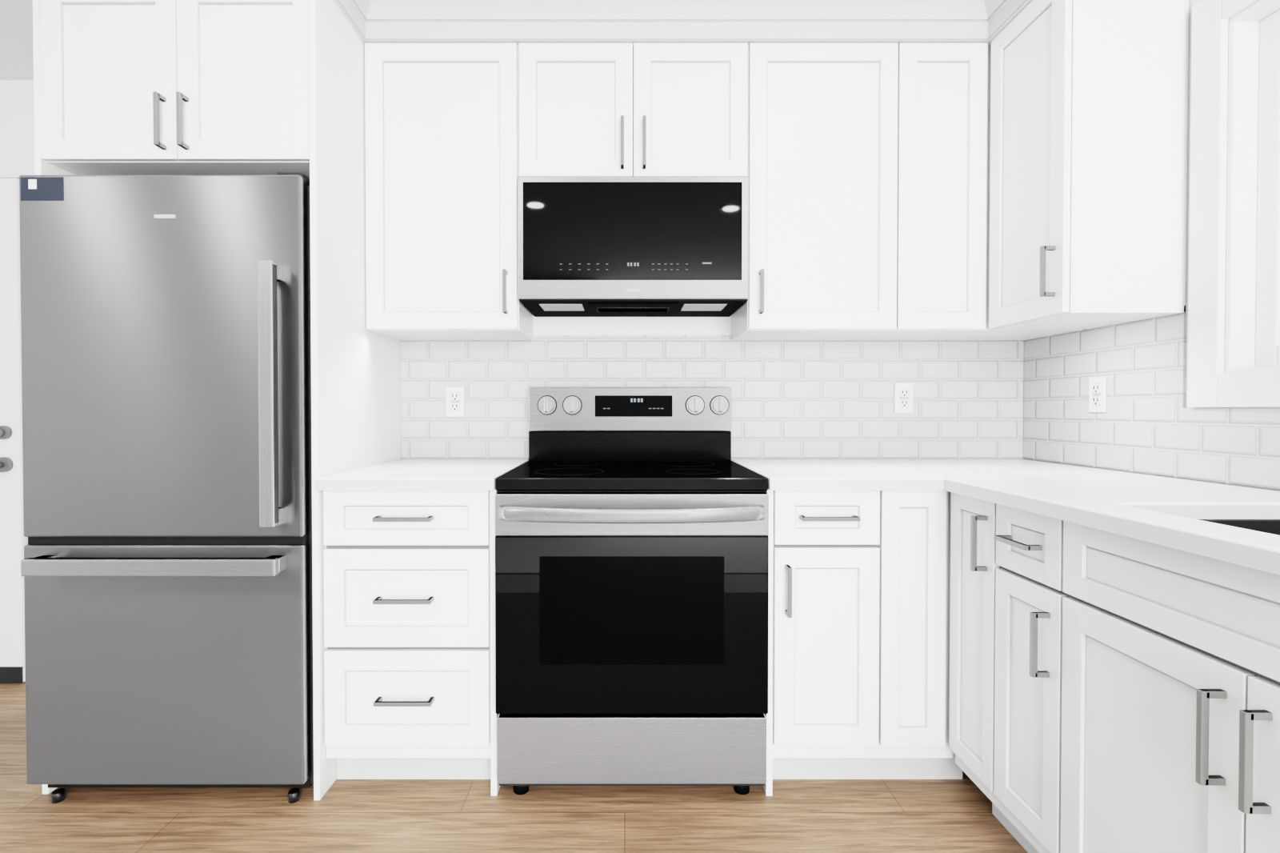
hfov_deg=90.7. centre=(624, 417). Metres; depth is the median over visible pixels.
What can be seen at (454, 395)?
outlet
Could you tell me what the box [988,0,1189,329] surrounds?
upper cabinet
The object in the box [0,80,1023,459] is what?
wall
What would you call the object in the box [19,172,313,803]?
fridge
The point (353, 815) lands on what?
floor
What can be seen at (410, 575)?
base cabinet
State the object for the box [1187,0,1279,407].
window
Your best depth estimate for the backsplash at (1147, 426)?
1.89 m
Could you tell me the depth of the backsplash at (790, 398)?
2.43 m
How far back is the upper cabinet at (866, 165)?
2.10 m
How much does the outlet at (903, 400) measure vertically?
0.118 m
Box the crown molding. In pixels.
[333,0,1031,42]
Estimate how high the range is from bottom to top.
1.189 m
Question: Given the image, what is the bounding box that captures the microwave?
[517,176,749,316]
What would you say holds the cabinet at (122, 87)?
on the floor
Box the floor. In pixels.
[0,680,1027,852]
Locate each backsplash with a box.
[400,335,1023,458]
[1023,305,1279,489]
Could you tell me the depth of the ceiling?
2.28 m
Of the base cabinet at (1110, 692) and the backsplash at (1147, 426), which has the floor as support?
the base cabinet at (1110, 692)
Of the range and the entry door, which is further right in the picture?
the range
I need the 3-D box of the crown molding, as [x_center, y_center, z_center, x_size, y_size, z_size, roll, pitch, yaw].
[-0.068,-1.297,1.872,3.217,0.124,0.430,0,1,0]
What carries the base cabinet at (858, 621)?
on the floor
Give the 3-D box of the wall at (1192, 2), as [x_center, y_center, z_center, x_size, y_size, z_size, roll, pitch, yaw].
[1.642,-0.112,-0.262,0.200,2.440,5.400,0,1,0]
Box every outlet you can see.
[445,386,464,416]
[893,382,913,413]
[1088,376,1107,412]
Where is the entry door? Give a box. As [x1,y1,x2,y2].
[0,157,34,682]
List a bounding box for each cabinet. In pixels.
[32,0,401,799]
[323,488,499,795]
[364,42,1082,339]
[762,488,962,795]
[948,492,1279,852]
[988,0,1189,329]
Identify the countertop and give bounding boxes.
[315,459,1279,575]
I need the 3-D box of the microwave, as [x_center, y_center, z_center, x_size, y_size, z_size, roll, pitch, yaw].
[0.028,-0.586,2.244,0.756,0.409,0.371,0,1,0]
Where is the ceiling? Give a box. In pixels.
[0,0,33,79]
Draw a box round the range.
[495,387,768,794]
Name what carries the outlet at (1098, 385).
attached to the backsplash at (1147, 426)
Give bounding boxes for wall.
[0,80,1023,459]
[1024,0,1279,491]

